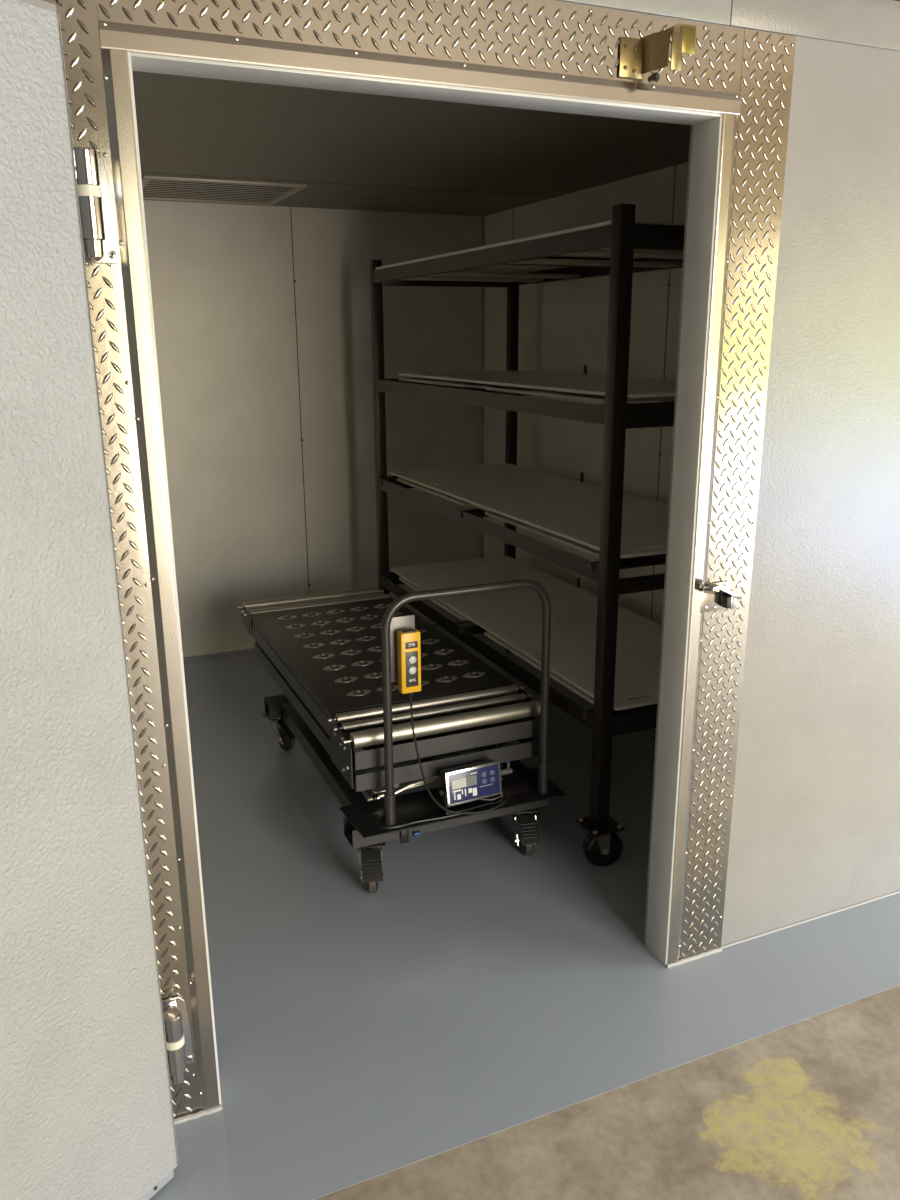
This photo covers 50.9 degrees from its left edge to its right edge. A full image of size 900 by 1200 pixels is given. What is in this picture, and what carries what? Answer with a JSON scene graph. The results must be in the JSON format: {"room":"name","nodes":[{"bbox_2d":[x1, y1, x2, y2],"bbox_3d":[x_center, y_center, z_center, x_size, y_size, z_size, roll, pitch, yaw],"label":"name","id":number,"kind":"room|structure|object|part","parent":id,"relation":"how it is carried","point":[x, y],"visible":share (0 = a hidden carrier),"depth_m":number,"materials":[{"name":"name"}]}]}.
{"room":"mortuary","nodes":[
{"label":"mortuary","id":0,"kind":"room"},
{"bbox_2d":[143,200,480,657],"bbox_3d":[-1.026,-0.835,4.668,2.789,2.250,0.104,-7,17,-23],"label":"wall","id":1,"kind":"structure","parent":0,"point":[262,314],"depth_m":4.71,"materials":[{"name":"white paint"}]},
{"bbox_2d":[183,620,471,659],"bbox_3d":[-0.998,0.255,4.923,2.589,0.012,0.010,-7,17,-23],"label":"baseboard","id":2,"kind":"structure","parent":1,"relation":"attached to","point":[462,621],"depth_m":4.86,"materials":[{"name":"grey"}]},
{"bbox_2d":[480,216,484,557],"bbox_3d":[0.176,-0.924,5.125,0.014,2.162,0.014,-7,17,-23],"label":"trim","id":3,"kind":"structure","parent":1,"relation":"attached to","point":[482,217],"depth_m":5.01,"materials":[{"name":"metal"}]},
{"bbox_2d":[132,71,690,215],"bbox_3d":[-0.437,-1.510,3.060,2.589,0.090,2.885,-7,17,-23],"label":"ceiling","id":4,"kind":"structure","parent":0,"point":[350,150],"depth_m":3.05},
{"bbox_2d":[142,175,306,204],"bbox_3d":[-0.985,-1.741,3.939,0.630,0.082,0.610,-7,17,-23],"label":"ceiling vent","id":5,"kind":"object","parent":4,"relation":"in","point":[154,187],"visible":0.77,"depth_m":4.03,"materials":[{"name":"grey metal"}]},
{"bbox_2d":[96,0,899,945],"bbox_3d":[0.216,-0.111,2.054,4.800,2.250,0.100,-7,17,-23],"label":"wall","id":6,"kind":"structure","parent":0,"point":[815,831],"depth_m":2.30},
{"bbox_2d":[0,0,193,1199],"bbox_3d":[-0.882,0.277,1.131,0.124,2.009,1.396,9,18,31],"label":"door","id":7,"kind":"structure","parent":6,"relation":"in","point":[90,1045],"depth_m":1.46,"materials":[{"name":"white metal"}]},
{"bbox_3d":[-0.907,1.239,1.344,0.086,0.028,1.246,10,18,32],"label":"rail","id":8,"kind":"part","parent":7,"relation":"part of","materials":[{"name":"white metal"}]},
{"bbox_2d":[42,0,200,1118],"bbox_3d":[-0.608,0.049,1.666,0.167,2.152,0.006,-7,17,-23],"label":"trim","id":9,"kind":"structure","parent":6,"relation":"attached to","point":[78,18],"depth_m":1.64,"materials":[{"name":"metal"}]},
{"bbox_2d":[101,49,218,1109],"bbox_3d":[-0.512,0.115,1.725,0.040,2.000,0.010,-7,17,-23],"label":"trim","id":10,"kind":"structure","parent":6,"relation":"attached to","point":[115,65],"depth_m":1.66,"materials":[{"name":"silver metal"}]},
{"bbox_2d":[98,21,740,115],"bbox_3d":[0.025,-0.932,1.677,1.222,0.039,0.010,-7,17,-23],"label":"trim","id":11,"kind":"structure","parent":6,"relation":"attached to","point":[129,37],"depth_m":1.63,"materials":[{"name":"silver metal"}]},
{"bbox_2d":[96,0,743,94],"bbox_3d":[0.024,-1.009,1.658,1.223,0.118,0.006,-7,17,-23],"label":"trim","id":12,"kind":"structure","parent":6,"relation":"attached to","point":[550,36],"depth_m":1.66,"materials":[{"name":"metal"}]},
{"bbox_2d":[128,52,721,1103],"bbox_3d":[0.012,0.037,1.992,1.146,2.000,0.089,-7,17,-23],"label":"trim","id":13,"kind":"structure","parent":6,"relation":"attached to","point":[707,127],"depth_m":2.02,"materials":[{"name":"white plastic"}]},
{"bbox_2d":[174,947,722,1124],"bbox_3d":[0.007,1.001,2.248,1.517,0.014,0.096,-7,17,-23],"label":"trim","id":14,"kind":"structure","parent":6,"relation":"attached to","point":[200,1113],"depth_m":1.99,"materials":[{"name":"white metal"}]},
{"bbox_2d":[619,23,695,82],"bbox_3d":[0.391,-1.027,1.781,0.128,0.097,0.063,-7,17,-23],"label":"bracket","id":15,"kind":"object","parent":6,"relation":"attached to","point":[637,57],"visible":1,"depth_m":1.78,"materials":[{"name":"yellow metal"}]},
{"bbox_3d":[0.343,-1.028,1.793,0.050,0.068,0.004,-7,17,-23],"label":"mounting plate","id":16,"kind":"part","parent":15,"relation":"part of","materials":[{"name":"yellow metal"}]},
{"bbox_3d":[0.388,-1.033,1.780,0.058,0.067,0.003,14,21,42],"label":"plate","id":17,"kind":"part","parent":15,"relation":"part of","materials":[{"name":"yellow metal"}]},
{"bbox_2d":[667,113,737,963],"bbox_3d":[0.573,-0.018,2.179,0.040,2.000,0.010,-7,17,-23],"label":"trim","id":18,"kind":"structure","parent":6,"relation":"attached to","point":[729,136],"depth_m":2.12,"materials":[{"name":"silver metal"}]},
{"bbox_2d":[700,581,741,612],"bbox_3d":[0.627,-0.006,2.172,0.104,0.079,0.060,-7,17,-23],"label":"latch strike","id":19,"kind":"object","parent":6,"relation":"attached to","point":[714,596],"visible":1,"depth_m":2.19,"materials":[{"name":"silver metal"}]},
{"bbox_3d":[0.628,-0.019,2.165,0.104,0.050,0.054,-7,17,-23],"label":"strike arm","id":20,"kind":"part","parent":19,"relation":"part of","materials":[{"name":"silver metal"}]},
{"bbox_2d":[559,0,899,50],"bbox_3d":[0.231,-1.137,1.716,4.800,0.092,0.006,-7,17,-23],"label":"trim","id":21,"kind":"structure","parent":6,"relation":"attached to","point":[869,23],"depth_m":1.92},
{"bbox_2d":[679,29,795,959],"bbox_3d":[0.652,-0.106,2.192,0.132,2.152,0.006,-7,17,-23],"label":"trim","id":22,"kind":"structure","parent":6,"relation":"attached to","point":[767,69],"depth_m":2.13,"materials":[{"name":"metal"}]},
{"bbox_2d":[693,890,899,955],"bbox_3d":[1.520,0.825,2.843,2.014,0.008,0.008,-7,17,-23],"label":"trim","id":23,"kind":"structure","parent":6,"relation":"attached to","point":[896,892],"depth_m":2.62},
{"bbox_2d":[149,622,899,1199],"bbox_3d":[0.215,1.353,1.183,8.600,0.100,8.545,-7,17,-23],"label":"floor","id":24,"kind":"structure","parent":0,"point":[484,987],"depth_m":2.27,"materials":[{"name":"grey concrete"}]},
{"bbox_2d":[238,579,565,892],"bbox_3d":[-0.287,0.200,3.471,0.700,0.893,1.732,-7,17,-23],"label":"trolley","id":25,"kind":"object","parent":24,"relation":"on","point":[331,656],"visible":0.88,"depth_m":2.95,"materials":[{"name":"black metal"}]},
{"bbox_3d":[-0.445,0.544,3.272,0.050,0.060,0.940,-7,17,-23],"label":"rail","id":26,"kind":"part","parent":25,"relation":"part of","materials":[{"name":"black metal"}]},
{"bbox_2d":[353,690,363,694],"bbox_3d":[-0.297,0.298,3.062,0.037,0.005,0.037,-7,17,-23],"label":"cup","id":27,"kind":"object","parent":25,"relation":"on","point":[355,692],"depth_m":3.05,"materials":[{"name":"metal"}]},
{"bbox_3d":[-0.464,0.428,3.446,0.010,0.132,1.120,-7,17,-23],"label":"scissor arm","id":28,"kind":"part","parent":25,"relation":"part of"},
{"bbox_2d":[370,672,379,676],"bbox_3d":[-0.255,0.253,3.219,0.037,0.005,0.037,-7,17,-23],"label":"cup","id":29,"kind":"object","parent":25,"relation":"on","point":[372,674],"depth_m":3.21,"materials":[{"name":"metal"}]},
{"bbox_2d":[384,792,395,826],"bbox_3d":[-0.174,0.606,2.744,0.034,0.100,0.034,-7,17,-23],"label":"socket","id":30,"kind":"object","parent":25,"relation":"attached to","point":[389,797],"depth_m":2.73,"materials":[{"name":"black metal"}]},
{"bbox_3d":[-0.269,0.259,3.471,0.623,0.055,1.410,-7,17,-23],"label":"frame","id":31,"kind":"part","parent":25,"relation":"part of","materials":[{"name":"grey paint"}]},
{"bbox_3d":[-0.259,0.333,3.468,0.623,0.052,1.360,-7,17,-23],"label":"frame","id":32,"kind":"part","parent":25,"relation":"part of","materials":[{"name":"grey paint"}]},
{"bbox_3d":[-0.149,0.582,2.896,0.221,0.033,0.011,-7,17,-23],"label":"release rod","id":33,"kind":"part","parent":25,"relation":"part of","materials":[{"name":"metal"}]},
{"bbox_3d":[-0.137,0.137,2.651,0.082,0.190,0.002,-7,17,-23],"label":"control plate","id":34,"kind":"part","parent":25,"relation":"part of","materials":[{"name":"grey metal"}]},
{"bbox_3d":[-0.027,0.569,2.792,0.012,0.019,0.020,-8,17,-25],"label":"knob","id":35,"kind":"part","parent":25,"relation":"part of","materials":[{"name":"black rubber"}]},
{"bbox_2d":[441,676,451,680],"bbox_3d":[-0.012,0.263,3.180,0.037,0.005,0.037,-7,17,-23],"label":"cup","id":36,"kind":"object","parent":25,"relation":"on","point":[443,678],"depth_m":3.17,"materials":[{"name":"silver metal"}]},
{"bbox_2d":[396,628,507,813],"bbox_3d":[0.010,0.347,2.748,0.337,0.589,0.118,-7,17,-23],"label":"remote control","id":37,"kind":"object","parent":25,"relation":"hanging from","point":[408,645],"visible":0.96,"depth_m":2.62,"materials":[{"name":"yellow plastic"}]},
{"bbox_3d":[-0.105,0.192,2.619,0.036,0.102,0.002,-7,17,-23],"label":"button panel","id":38,"kind":"part","parent":37,"relation":"part of","materials":[{"name":"black plastic"}]},
{"bbox_3d":[0.017,0.617,2.897,0.676,0.004,0.208,-7,17,-23],"label":"deck plate","id":39,"kind":"part","parent":25,"relation":"part of","materials":[{"name":"black metal"}]},
{"bbox_3d":[0.056,0.288,2.760,0.530,0.683,0.026,-7,17,-23],"label":"push handle","id":40,"kind":"part","parent":25,"relation":"part of","materials":[{"name":"metal"}]},
{"bbox_3d":[-0.052,0.377,3.619,0.010,0.132,1.120,-7,17,-23],"label":"scissor arm","id":41,"kind":"part","parent":25,"relation":"part of"},
{"bbox_3d":[0.065,0.481,3.485,0.050,0.060,0.940,-7,17,-23],"label":"rail","id":42,"kind":"part","parent":25,"relation":"part of","materials":[{"name":"black metal"}]},
{"bbox_2d":[537,761,547,793],"bbox_3d":[0.289,0.549,2.938,0.034,0.100,0.034,-7,17,-23],"label":"socket","id":43,"kind":"object","parent":25,"relation":"attached to","point":[542,786],"depth_m":2.92,"materials":[{"name":"black metal"}]},
{"bbox_2d":[369,204,684,866],"bbox_3d":[0.382,-0.371,3.644,0.802,1.892,2.045,-7,17,-23],"label":"storage rack","id":44,"kind":"object","parent":24,"relation":"on","point":[602,846],"visible":0.39,"depth_m":2.86,"materials":[{"name":"brown metal"}]},
{"bbox_3d":[-0.319,-0.637,4.351,0.044,1.752,0.044,-7,17,-23],"label":"post","id":45,"kind":"part","parent":44,"relation":"part of","materials":[{"name":"brown metal"}]},
{"bbox_3d":[-0.009,-0.135,4.635,0.629,0.060,0.028,-7,17,-23],"label":"rail","id":46,"kind":"part","parent":44,"relation":"part of","materials":[{"name":"brown metal"}]},
{"bbox_3d":[-0.011,-0.578,4.511,0.629,0.060,0.028,-7,17,-23],"label":"rail","id":47,"kind":"part","parent":44,"relation":"part of","materials":[{"name":"brown metal"}]},
{"bbox_3d":[-0.014,-1.005,4.391,0.629,0.060,0.028,-7,17,-23],"label":"rail","id":48,"kind":"part","parent":44,"relation":"part of","materials":[{"name":"brown metal"}]},
{"bbox_3d":[-0.017,-1.448,4.267,0.629,0.060,0.028,-7,17,-23],"label":"rail","id":49,"kind":"part","parent":44,"relation":"part of","materials":[{"name":"brown metal"}]},
{"bbox_3d":[0.064,0.136,3.649,0.028,0.051,1.881,-7,17,-23],"label":"rail","id":50,"kind":"part","parent":44,"relation":"part of","materials":[{"name":"brown metal"}]},
{"bbox_3d":[0.061,-0.307,3.525,0.028,0.051,1.881,-7,17,-23],"label":"rail","id":51,"kind":"part","parent":44,"relation":"part of","materials":[{"name":"brown metal"}]},
{"bbox_3d":[0.059,-0.734,3.405,0.028,0.051,1.881,-7,17,-23],"label":"rail","id":52,"kind":"part","parent":44,"relation":"part of","materials":[{"name":"brown metal"}]},
{"bbox_3d":[0.056,-1.177,3.281,0.028,0.051,1.881,-7,17,-23],"label":"rail","id":53,"kind":"part","parent":44,"relation":"part of","materials":[{"name":"brown metal"}]},
{"bbox_2d":[397,478,598,557],"bbox_3d":[0.378,-0.367,3.618,0.608,0.010,1.742,-7,17,-23],"label":"board","id":54,"kind":"object","parent":44,"relation":"on","point":[583,548],"visible":0.14,"depth_m":3.25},
{"bbox_2d":[389,463,668,557],"bbox_3d":[0.381,-0.390,3.623,0.620,0.010,1.916,-7,17,-23],"label":"board","id":55,"kind":"object","parent":54,"relation":"on","point":[570,509],"visible":0.71,"depth_m":3.52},
{"bbox_3d":[0.298,-0.713,4.609,0.044,1.752,0.044,-7,17,-23],"label":"post","id":56,"kind":"part","parent":44,"relation":"part of","materials":[{"name":"brown metal"}]},
{"bbox_2d":[399,576,645,704],"bbox_3d":[0.381,0.075,3.742,0.608,0.010,1.742,-7,17,-23],"label":"board","id":57,"kind":"object","parent":44,"relation":"on","point":[557,678],"visible":0.12,"depth_m":3.33,"materials":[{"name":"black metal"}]},
{"bbox_2d":[391,556,661,709],"bbox_3d":[0.384,0.053,3.747,0.620,0.010,1.924,-7,17,-23],"label":"board","id":58,"kind":"object","parent":57,"relation":"on","point":[514,616],"visible":0.56,"depth_m":3.61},
{"bbox_2d":[376,221,684,272],"bbox_3d":[0.369,-1.245,3.404,0.707,0.010,1.872,-7,17,-23],"label":"board","id":59,"kind":"object","parent":44,"relation":"on","point":[494,268],"visible":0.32,"depth_m":3.44,"materials":[{"name":"grey metal"}]},
{"bbox_2d":[399,377,674,402],"bbox_3d":[0.381,-0.793,3.495,0.612,0.010,1.652,-7,17,-23],"label":"board","id":60,"kind":"object","parent":44,"relation":"on","point":[527,391],"visible":0.32,"depth_m":3.08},
{"bbox_2d":[399,370,675,397],"bbox_3d":[0.408,-0.799,3.438,0.619,0.010,1.772,-7,17,-23],"label":"board","id":61,"kind":"object","parent":60,"relation":"on","point":[553,381],"visible":0.77,"depth_m":3.29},
{"bbox_3d":[0.682,-1.254,3.543,0.028,0.051,1.881,-7,17,-23],"label":"rail","id":62,"kind":"part","parent":44,"relation":"part of","materials":[{"name":"brown metal"}]},
{"bbox_3d":[0.450,-0.166,2.650,0.044,1.752,0.044,-7,17,-23],"label":"post","id":63,"kind":"part","parent":44,"relation":"part of","materials":[{"name":"brown metal"}]},
{"bbox_3d":[0.763,0.338,2.927,0.629,0.060,0.028,-7,17,-23],"label":"rail","id":64,"kind":"part","parent":44,"relation":"part of","materials":[{"name":"brown metal"}]},
{"bbox_3d":[0.761,-0.072,2.812,0.629,0.040,0.028,-7,17,-23],"label":"rail","id":65,"kind":"part","parent":44,"relation":"part of","materials":[{"name":"brown metal"}]},
{"bbox_3d":[0.758,-0.531,2.683,0.629,0.060,0.028,-7,17,-23],"label":"rail","id":66,"kind":"part","parent":44,"relation":"part of","materials":[{"name":"brown metal"}]},
{"bbox_3d":[0.755,-0.974,2.559,0.629,0.060,0.028,-7,17,-23],"label":"rail","id":67,"kind":"part","parent":44,"relation":"part of","materials":[{"name":"brown metal"}]},
{"bbox_2d":[484,162,687,624],"bbox_3d":[0.800,-0.622,3.865,0.104,2.250,2.885,-7,17,-23],"label":"wall","id":68,"kind":"structure","parent":0,"point":[563,325],"depth_m":4.12,"materials":[{"name":"white paint"}]}
]}

